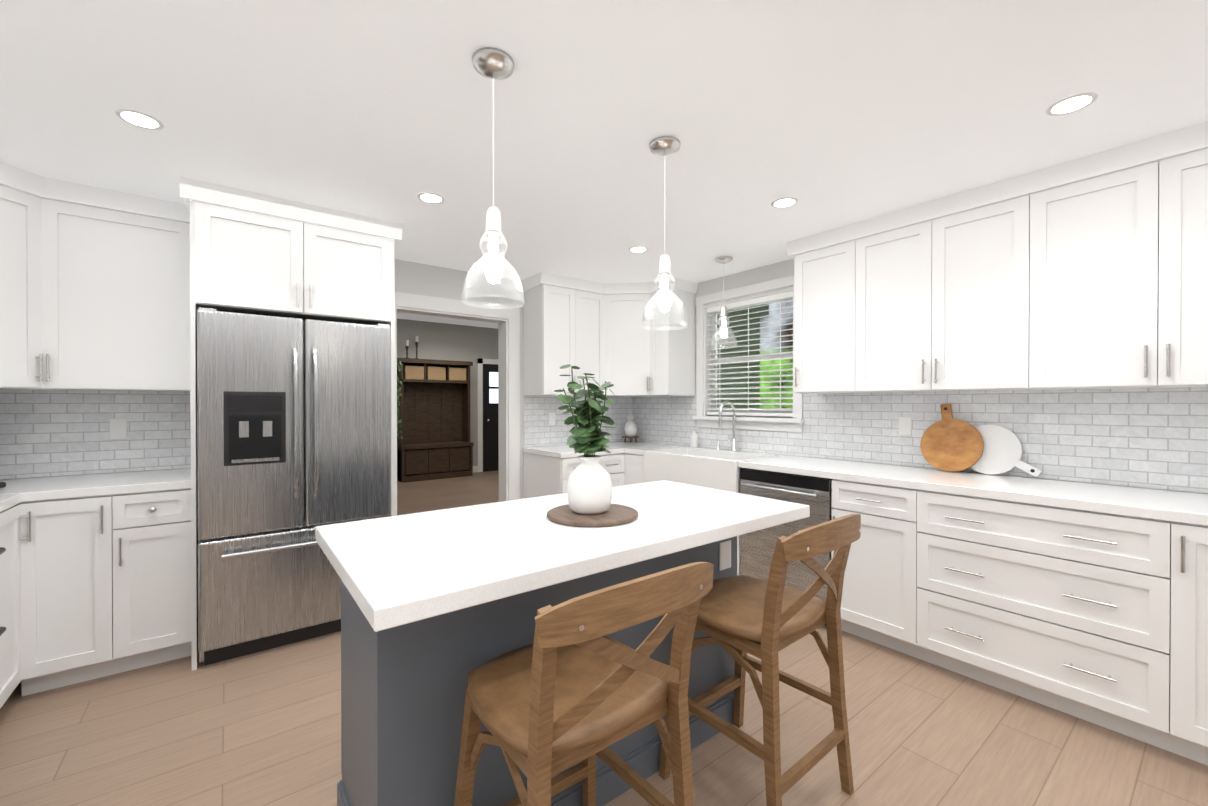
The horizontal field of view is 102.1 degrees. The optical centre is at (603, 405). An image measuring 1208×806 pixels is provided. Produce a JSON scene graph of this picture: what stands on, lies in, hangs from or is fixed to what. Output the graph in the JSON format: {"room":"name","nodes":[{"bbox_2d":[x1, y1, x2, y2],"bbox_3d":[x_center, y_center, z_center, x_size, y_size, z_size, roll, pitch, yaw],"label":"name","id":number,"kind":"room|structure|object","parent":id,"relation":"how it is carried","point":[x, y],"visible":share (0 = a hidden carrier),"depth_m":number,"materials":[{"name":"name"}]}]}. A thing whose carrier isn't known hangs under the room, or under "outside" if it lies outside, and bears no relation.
{"room":"kitchen","nodes":[
{"label":"kitchen","id":0,"kind":"room"},
{"bbox_2d":[0,259,618,498],"bbox_3d":[-0.688,-0.097,4.377,7.190,2.750,0.140,0,0,-38],"label":"wall","id":1,"kind":"structure","parent":0,"point":[425,279],"depth_m":3.89,"materials":[{"name":"grey paint"}]},
{"bbox_2d":[0,161,59,389],"bbox_3d":[-2.902,-0.579,2.148,0.678,0.998,0.677,0,0,-38],"label":"upper cabinet","id":2,"kind":"object","parent":1,"relation":"attached to","point":[29,224],"depth_m":2.28,"materials":[{"name":"white wood"}]},
{"bbox_2d":[0,390,190,478],"bbox_3d":[-2.899,0.139,2.579,1.150,0.463,0.009,0,0,-38],"label":"backsplash","id":3,"kind":"structure","parent":1,"relation":"attached to","point":[43,433],"depth_m":2.65,"materials":[{"name":"tile"}]},
{"bbox_2d":[109,419,126,439],"bbox_3d":[-2.706,0.129,2.720,0.070,0.115,0.006,0,0,-38],"label":"electrical outlet plate","id":4,"kind":"object","parent":3,"relation":"attached to","point":[117,428],"depth_m":2.72,"materials":[{"name":"white plastic"}]},
{"bbox_2d":[60,180,189,391],"bbox_3d":[-2.569,-0.582,2.597,0.603,0.998,0.372,0,0,-38],"label":"upper cabinet","id":5,"kind":"object","parent":1,"relation":"attached to","point":[94,298],"depth_m":2.50,"materials":[{"name":"white wood"}]},
{"bbox_2d":[395,292,519,515],"bbox_3d":[-1.229,0.218,3.958,1.130,2.125,0.170,0,0,-38],"label":"door frame","id":6,"kind":"structure","parent":1,"relation":"attached to","point":[506,319],"depth_m":4.18,"materials":[{"name":"white wood"}]},
{"bbox_2d":[521,272,600,395],"bbox_3d":[-0.319,-0.590,4.332,0.681,0.998,0.373,0,0,-38],"label":"upper cabinet","id":7,"kind":"object","parent":1,"relation":"attached to","point":[562,326],"depth_m":4.16,"materials":[{"name":"white wood"}]},
{"bbox_2d":[524,395,631,446],"bbox_3d":[-0.208,0.129,4.653,1.235,0.463,0.009,0,0,-38],"label":"backsplash","id":8,"kind":"structure","parent":1,"relation":"attached to","point":[538,431],"depth_m":4.47,"materials":[{"name":"tile"}]},
{"bbox_2d":[549,413,554,424],"bbox_3d":[-0.472,0.121,4.442,0.070,0.115,0.006,0,0,-38],"label":"electrical outlet plate","id":9,"kind":"object","parent":8,"relation":"attached to","point":[551,415],"depth_m":4.44,"materials":[{"name":"white plastic"}]},
{"bbox_2d":[601,282,648,396],"bbox_3d":[0.231,-0.591,4.565,0.676,0.998,0.676,0,0,-38],"label":"upper cabinet","id":10,"kind":"object","parent":1,"relation":"attached to","point":[601,337],"depth_m":4.37,"materials":[{"name":"white wood"}]},
{"bbox_2d":[397,319,496,465],"bbox_3d":[-3.119,-0.119,8.767,5.680,2.750,0.140,0,0,-38],"label":"wall","id":11,"kind":"structure","parent":0,"point":[445,341],"depth_m":8.96,"materials":[{"name":"grey paint"}]},
{"bbox_2d":[473,466,477,472],"bbox_3d":[-3.071,1.197,8.711,5.400,0.120,0.014,0,0,-38],"label":"baseboard","id":12,"kind":"structure","parent":11,"relation":"attached to","point":[475,468],"depth_m":9.20,"materials":[{"name":"white wood"}]},
{"bbox_2d":[477,358,497,471],"bbox_3d":[-1.951,0.177,9.562,1.100,2.150,0.020,0,0,-38],"label":"door frame","id":13,"kind":"structure","parent":11,"relation":"attached to","point":[480,362],"depth_m":9.25,"materials":[{"name":"white wood"}]},
{"bbox_2d":[483,364,498,471],"bbox_3d":[-1.916,0.225,9.517,0.900,2.045,0.135,0,0,-38],"label":"hall door","id":14,"kind":"structure","parent":11,"relation":"in","point":[490,423],"depth_m":9.35,"materials":[{"name":"black wood"}]},
{"bbox_2d":[397,312,497,328],"bbox_3d":[-1.648,-1.524,6.851,5.680,0.080,4.959,0,0,-38],"label":"ceiling","id":15,"kind":"structure","parent":0,"point":[417,317],"depth_m":8.55,"materials":[{"name":"white paint"}]},
{"bbox_2d":[497,329,497,358],"bbox_3d":[0.537,0.048,5.419,3.659,2.450,0.011,0,0,-38],"label":"wall","id":16,"kind":"structure","parent":0,"point":[497,329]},
{"bbox_2d":[0,470,1207,805],"bbox_3d":[-0.148,1.312,3.683,7.190,0.060,11.830,0,0,-38],"label":"floor","id":17,"kind":"structure","parent":0,"point":[261,728],"depth_m":1.87,"materials":[{"name":"brown wood"}]},
{"bbox_2d":[0,547,5,635],"bbox_3d":[-2.219,0.831,1.295,0.676,0.926,0.762,0,0,-38],"label":"range","id":18,"kind":"object","parent":17,"relation":"on","point":[2,629],"visible":1,"depth_m":1.73,"materials":[{"name":"black metal"}]},
{"bbox_2d":[0,500,35,707],"bbox_3d":[-2.612,0.854,1.764,0.659,0.876,0.456,0,0,-38],"label":"base cabinet","id":19,"kind":"object","parent":17,"relation":"on","point":[17,521],"depth_m":2.08,"materials":[{"name":"white wood"}]},
{"bbox_2d":[36,492,135,692],"bbox_3d":[-2.561,0.851,2.429,0.358,0.876,0.659,0,0,-38],"label":"base cabinet","id":20,"kind":"object","parent":17,"relation":"on","point":[95,576],"depth_m":2.23,"materials":[{"name":"white wood"}]},
{"bbox_2d":[0,492,23,507],"bbox_3d":[-2.619,0.396,1.740,0.621,0.040,0.430,0,0,-38],"label":"countertop","id":21,"kind":"structure","parent":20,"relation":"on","point":[6,498],"depth_m":2.03,"materials":[{"name":"white stone"}]},
{"bbox_2d":[0,468,190,499],"bbox_3d":[-2.720,0.393,2.328,1.179,0.040,0.621,0,0,-38],"label":"countertop","id":22,"kind":"structure","parent":20,"relation":"on","point":[167,478],"depth_m":2.38,"materials":[{"name":"white stone"}]},
{"bbox_2d":[0,482,5,487],"bbox_3d":[-2.905,0.177,2.152,0.374,0.393,0.374,0,0,-38],"label":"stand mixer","id":23,"kind":"object","parent":22,"relation":"on","point":[2,484],"visible":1,"depth_m":2.22,"materials":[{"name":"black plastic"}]},
{"bbox_2d":[132,484,190,668],"bbox_3d":[-2.390,0.850,2.588,0.341,0.876,0.617,0,0,-38],"label":"base cabinet","id":24,"kind":"object","parent":17,"relation":"on","point":[161,517],"depth_m":2.39,"materials":[{"name":"white wood"}]},
{"bbox_2d":[179,176,402,670],"bbox_3d":[-1.834,0.102,2.916,1.008,2.368,0.771,0,0,-38],"label":"cabinet","id":25,"kind":"object","parent":17,"relation":"on","point":[246,262],"visible":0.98,"depth_m":2.57,"materials":[{"name":"white wood"}]},
{"bbox_2d":[197,307,391,665],"bbox_3d":[-1.806,0.404,2.882,0.886,1.765,0.808,0,0,-38],"label":"fridge","id":26,"kind":"object","parent":17,"relation":"on","point":[294,430],"visible":0.9,"depth_m":2.55,"materials":[{"name":"silver metal"}]},
{"bbox_2d":[397,358,473,482],"bbox_3d":[-2.949,0.233,8.531,1.260,2.050,0.435,0,0,-38],"label":"hall tree","id":27,"kind":"object","parent":17,"relation":"on","point":[434,443],"visible":0.96,"depth_m":8.55,"materials":[{"name":"brown wood"}]},
{"bbox_2d":[397,360,402,438],"bbox_3d":[-3.358,-0.089,7.984,0.126,1.361,0.118,0,0,-38],"label":"garland","id":28,"kind":"object","parent":27,"relation":"hanging from","point":[398,391],"visible":0.85,"depth_m":7.99,"materials":[{"name":"green plant"}]},
{"bbox_2d":[405,340,408,357],"bbox_3d":[-3.336,-0.952,8.274,0.080,0.320,0.078,0,0,-38],"label":"candle","id":29,"kind":"object","parent":27,"relation":"on","point":[407,341],"depth_m":8.26,"materials":[{"name":"beige wax"}]},
{"bbox_2d":[403,366,423,379],"bbox_3d":[-3.267,-0.557,8.329,0.313,0.229,0.260,0,0,-38],"label":"basket","id":30,"kind":"object","parent":27,"relation":"on","point":[409,372],"depth_m":8.21,"materials":[{"name":"wicker"}]},
{"bbox_2d":[415,336,418,358],"bbox_3d":[-3.209,-0.992,8.372,0.080,0.400,0.078,0,0,-38],"label":"candle","id":31,"kind":"object","parent":27,"relation":"on","point":[416,342],"depth_m":8.36,"materials":[{"name":"beige wax"}]},
{"bbox_2d":[426,367,445,379],"bbox_3d":[-2.972,-0.558,8.557,0.313,0.229,0.260,0,0,-38],"label":"basket","id":32,"kind":"object","parent":27,"relation":"on","point":[432,373],"depth_m":8.44,"materials":[{"name":"wicker"}]},
{"bbox_2d":[449,368,465,380],"bbox_3d":[-2.676,-0.559,8.785,0.313,0.229,0.260,0,0,-38],"label":"basket","id":33,"kind":"object","parent":27,"relation":"on","point":[455,374],"depth_m":8.68,"materials":[{"name":"wicker"}]},
{"bbox_2d":[337,540,736,805],"bbox_3d":[-0.152,0.857,1.794,1.404,0.870,0.530,0,0,-38],"label":"kitchen island","id":34,"kind":"object","parent":17,"relation":"on","point":[403,691],"depth_m":1.33,"materials":[{"name":"grey wood"}]},
{"bbox_2d":[315,480,809,635],"bbox_3d":[-0.063,0.400,1.689,1.528,0.046,0.779,0,0,-38],"label":"island countertop","id":35,"kind":"structure","parent":34,"relation":"on","point":[401,571],"depth_m":1.36,"materials":[{"name":"white stone"}]},
{"bbox_2d":[547,503,637,526],"bbox_3d":[-0.039,0.369,1.667,0.310,0.016,0.310,0,0,-38],"label":"tray","id":36,"kind":"object","parent":35,"relation":"on","point":[616,514],"visible":0.75,"depth_m":1.59,"materials":[{"name":"brown wood"}]},
{"bbox_2d":[554,364,616,513],"bbox_3d":[-0.068,0.108,1.643,0.216,0.503,0.203,0,0,-38],"label":"vase","id":37,"kind":"object","parent":36,"relation":"on","point":[589,486],"visible":1,"depth_m":1.62,"materials":[{"name":"white ceramic"}]},
{"bbox_2d":[524,453,625,498],"bbox_3d":[-0.263,0.842,4.228,0.634,0.876,0.617,0,0,-38],"label":"base cabinet","id":38,"kind":"object","parent":17,"relation":"on","point":[548,470],"depth_m":4.05,"materials":[{"name":"white wood"}]},
{"bbox_2d":[523,441,662,456],"bbox_3d":[-0.020,0.383,4.410,1.270,0.040,0.622,0,0,-38],"label":"countertop","id":39,"kind":"structure","parent":38,"relation":"on","point":[614,447],"depth_m":4.17,"materials":[{"name":"white stone"}]},
{"bbox_2d":[622,436,638,442],"bbox_3d":[0.262,0.331,4.809,0.176,0.061,0.176,0,0,-38],"label":"decorative piece","id":40,"kind":"object","parent":39,"relation":"on","point":[630,438],"visible":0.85,"depth_m":4.78,"materials":[{"name":"brown wood"}]},
{"bbox_2d":[624,411,636,435],"bbox_3d":[0.262,0.177,4.808,0.126,0.244,0.126,0,0,-38],"label":"decorative vase","id":41,"kind":"object","parent":40,"relation":"on","point":[630,428],"visible":1,"depth_m":4.77,"materials":[{"name":"white ceramic"}]},
{"bbox_2d":[454,562,713,805],"bbox_3d":[-0.062,0.816,1.170,0.475,0.961,0.529,0,0,-38],"label":"stool","id":42,"kind":"object","parent":17,"relation":"on","point":[571,685],"visible":1,"depth_m":1.06,"materials":[{"name":"brown wood"}]},
{"bbox_2d":[624,449,691,484],"bbox_3d":[0.514,0.842,4.252,0.617,0.875,0.330,0,0,-38],"label":"base cabinet","id":43,"kind":"object","parent":17,"relation":"on","point":[634,462],"depth_m":4.09,"materials":[{"name":"white wood"}]},
{"bbox_2d":[625,445,695,452],"bbox_3d":[0.497,0.384,4.268,0.621,0.040,0.280,0,0,-38],"label":"countertop","id":44,"kind":"structure","parent":43,"relation":"on","point":[638,449],"depth_m":4.17,"materials":[{"name":"white stone"}]},
{"bbox_2d":[691,428,697,447],"bbox_3d":[0.787,0.279,4.267,0.060,0.169,0.059,0,0,-38],"label":"soap bottle","id":45,"kind":"object","parent":44,"relation":"on","point":[694,440],"visible":0.98,"depth_m":4.24,"materials":[{"name":"white ceramic"}]},
{"bbox_2d":[659,514,860,805],"bbox_3d":[0.536,0.814,1.647,0.478,0.961,0.535,0,0,-38],"label":"stool","id":46,"kind":"object","parent":17,"relation":"on","point":[768,620],"visible":0.83,"depth_m":1.52,"materials":[{"name":"brown wood"}]},
{"bbox_2d":[736,465,823,600],"bbox_3d":[1.332,0.847,3.185,0.625,0.875,0.738,0,0,-38],"label":"dishwasher","id":47,"kind":"object","parent":17,"relation":"on","point":[755,550],"depth_m":3.00,"materials":[{"name":"silver metal"}]},
{"bbox_2d":[824,477,899,651],"bbox_3d":[1.652,0.849,2.770,0.625,0.875,0.434,0,0,-38],"label":"base cabinet","id":48,"kind":"object","parent":17,"relation":"on","point":[870,601],"depth_m":2.60,"materials":[{"name":"white wood"}]},
{"bbox_2d":[900,485,1163,748],"bbox_3d":[2.034,0.852,2.274,0.625,0.875,0.936,0,0,-38],"label":"base cabinet","id":49,"kind":"object","parent":17,"relation":"on","point":[1088,602],"depth_m":2.05,"materials":[{"name":"white wood"}]},
{"bbox_2d":[740,455,1207,520],"bbox_3d":[2.124,0.395,2.158,0.621,0.040,3.230,0,0,-38],"label":"countertop","id":50,"kind":"structure","parent":49,"relation":"on","point":[1125,499],"depth_m":2.26,"materials":[{"name":"white stone"}]},
{"bbox_2d":[920,403,983,471],"bbox_3d":[1.966,0.178,2.763,0.100,0.385,0.300,0,0,-38],"label":"cutting board","id":51,"kind":"object","parent":50,"relation":"on","point":[948,443],"visible":1,"depth_m":2.75,"materials":[{"name":"brown wood"}]},
{"bbox_2d":[970,425,1041,476],"bbox_3d":[2.114,0.237,2.612,0.052,0.269,0.350,0,0,-38],"label":"marble cutting board","id":52,"kind":"object","parent":50,"relation":"on","point":[1002,452],"visible":0.85,"depth_m":2.60,"materials":[{"name":"white stone"}]},
{"bbox_2d":[1164,517,1207,765],"bbox_3d":[2.440,0.854,1.748,0.625,0.875,0.508,0,0,-38],"label":"base cabinet","id":53,"kind":"object","parent":17,"relation":"on","point":[1185,542],"depth_m":1.74,"materials":[{"name":"white wood"}]},
{"bbox_2d":[0,0,1207,294],"bbox_3d":[0.467,-1.115,1.014,4.920,0.080,6.870,0,0,-38],"label":"ceiling","id":54,"kind":"structure","parent":0,"point":[830,114],"depth_m":1.76,"materials":[{"name":"white paint"}]},
{"bbox_2d":[115,109,163,129],"bbox_3d":[-1.747,-1.076,1.839,0.135,0.003,0.135,0,0,-44],"label":"recessed light","id":55,"kind":"object","parent":54,"relation":"in","point":[133,117],"depth_m":1.84,"materials":[{"name":"white plastic"}]},
{"bbox_2d":[417,192,444,203],"bbox_3d":[-0.900,-1.080,2.542,0.135,0.003,0.135,0,0,-44],"label":"recessed light","id":56,"kind":"object","parent":54,"relation":"in","point":[427,197],"depth_m":2.54,"materials":[{"name":"white plastic"}]},
{"bbox_2d":[462,47,524,308],"bbox_3d":[-0.347,-0.699,1.532,0.194,0.753,0.194,0,0,-38],"label":"pendant light","id":57,"kind":"object","parent":54,"relation":"hanging from","point":[492,63],"visible":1,"depth_m":1.51,"materials":[{"name":"glass"}]},
{"bbox_2d":[628,246,647,252],"bbox_3d":[0.237,-1.084,3.393,0.135,0.003,0.135,0,0,-44],"label":"recessed light","id":58,"kind":"object","parent":54,"relation":"in","point":[638,249],"depth_m":3.39,"materials":[{"name":"white plastic"}]},
{"bbox_2d":[641,136,687,330],"bbox_3d":[0.251,-0.701,2.017,0.194,0.753,0.194,0,0,-38],"label":"pendant light","id":59,"kind":"object","parent":54,"relation":"hanging from","point":[664,146],"visible":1,"depth_m":2.00,"materials":[{"name":"glass"}]},
{"bbox_2d":[710,256,736,347],"bbox_3d":[0.884,-0.762,3.604,0.194,0.648,0.194,0,0,-38],"label":"pendant light","id":60,"kind":"object","parent":54,"relation":"hanging from","point":[723,331],"visible":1,"depth_m":3.58,"materials":[{"name":"glass"}]},
{"bbox_2d":[771,197,797,207],"bbox_3d":[0.961,-1.080,2.601,0.135,0.003,0.135,0,0,-44],"label":"recessed light","id":61,"kind":"object","parent":54,"relation":"in","point":[785,202],"depth_m":2.59,"materials":[{"name":"white plastic"}]},
{"bbox_2d":[1046,92,1097,115],"bbox_3d":[1.671,-1.076,1.746,0.135,0.003,0.135,0,0,28],"label":"recessed light","id":62,"kind":"object","parent":54,"relation":"in","point":[1071,104],"depth_m":1.74,"materials":[{"name":"white plastic"}]},
{"bbox_2d":[656,446,687,452],"bbox_3d":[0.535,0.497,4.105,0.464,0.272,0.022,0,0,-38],"label":"countertop","id":63,"kind":"structure","parent":0,"relation":"attached to","point":[685,447],"depth_m":4.12,"materials":[{"name":"white stone"}]},
{"bbox_2d":[644,449,739,491],"bbox_3d":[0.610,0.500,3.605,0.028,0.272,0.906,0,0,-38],"label":"sink","id":64,"kind":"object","parent":0,"relation":"attached to","point":[719,473],"depth_m":3.56,"materials":[{"name":"white ceramic"}]},
{"bbox_2d":[688,446,775,460],"bbox_3d":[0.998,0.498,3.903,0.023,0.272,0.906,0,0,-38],"label":"countertop","id":65,"kind":"structure","parent":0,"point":[731,454],"depth_m":3.92,"materials":[{"name":"white stone"}]},
{"bbox_2d":[744,457,755,460],"bbox_3d":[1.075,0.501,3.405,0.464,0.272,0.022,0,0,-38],"label":"countertop","id":66,"kind":"structure","parent":0,"relation":"attached to","point":[745,458],"depth_m":3.36,"materials":[{"name":"white stone"}]},
{"bbox_2d":[642,258,1207,493],"bbox_3d":[2.403,0.103,2.424,0.140,2.370,6.730,0,0,-38],"label":"wall","id":67,"kind":"structure","parent":0,"point":[778,270],"depth_m":3.93,"materials":[{"name":"grey paint"}]},
{"bbox_2d":[649,277,696,395],"bbox_3d":[0.583,-0.590,4.358,0.373,0.998,0.282,0,0,-38],"label":"upper cabinet","id":68,"kind":"object","parent":67,"relation":"attached to","point":[672,352],"depth_m":4.26,"materials":[{"name":"white wood"}]},
{"bbox_2d":[692,275,804,431],"bbox_3d":[1.175,-0.385,3.969,0.195,1.150,1.034,0,0,-38],"label":"window","id":69,"kind":"structure","parent":67,"relation":"in","point":[795,422],"depth_m":3.98,"materials":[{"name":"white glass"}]},
{"bbox_2d":[707,291,792,416],"bbox_3d":[1.173,-0.389,3.967,0.056,0.934,0.820,0,0,-38],"label":"window blinds","id":70,"kind":"object","parent":69,"relation":"attached to","point":[762,300],"visible":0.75,"depth_m":3.92,"materials":[{"name":"white plastic"}]},
{"bbox_2d":[790,241,841,392],"bbox_3d":[1.531,-0.540,3.158,0.337,0.910,0.458,0,0,-38],"label":"upper cabinet","id":71,"kind":"object","parent":67,"relation":"attached to","point":[817,273],"depth_m":3.11,"materials":[{"name":"white wood"}]},
{"bbox_2d":[632,387,1207,492],"bbox_3d":[1.829,0.137,3.048,0.008,0.463,5.040,0,0,-38],"label":"backsplash","id":72,"kind":"structure","parent":67,"relation":"attached to","point":[1156,438],"depth_m":2.54,"materials":[{"name":"tile"}]},
{"bbox_2d":[899,417,911,435],"bbox_3d":[1.853,0.128,3.004,0.005,0.115,0.070,0,0,-38],"label":"electrical outlet plate","id":73,"kind":"object","parent":72,"relation":"attached to","point":[905,423],"depth_m":3.00,"materials":[{"name":"white plastic"}]},
{"bbox_2d":[842,197,1009,392],"bbox_3d":[1.879,-0.538,2.706,0.337,0.910,0.917,0,0,-38],"label":"upper cabinet","id":74,"kind":"object","parent":67,"relation":"attached to","point":[926,305],"depth_m":2.61,"materials":[{"name":"white wood"}]},
{"bbox_2d":[1006,141,1207,389],"bbox_3d":[2.368,-0.535,2.072,0.337,0.910,0.918,0,0,-38],"label":"upper cabinet","id":75,"kind":"object","parent":67,"relation":"attached to","point":[1100,282],"depth_m":2.07,"materials":[{"name":"white wood"}]}
]}

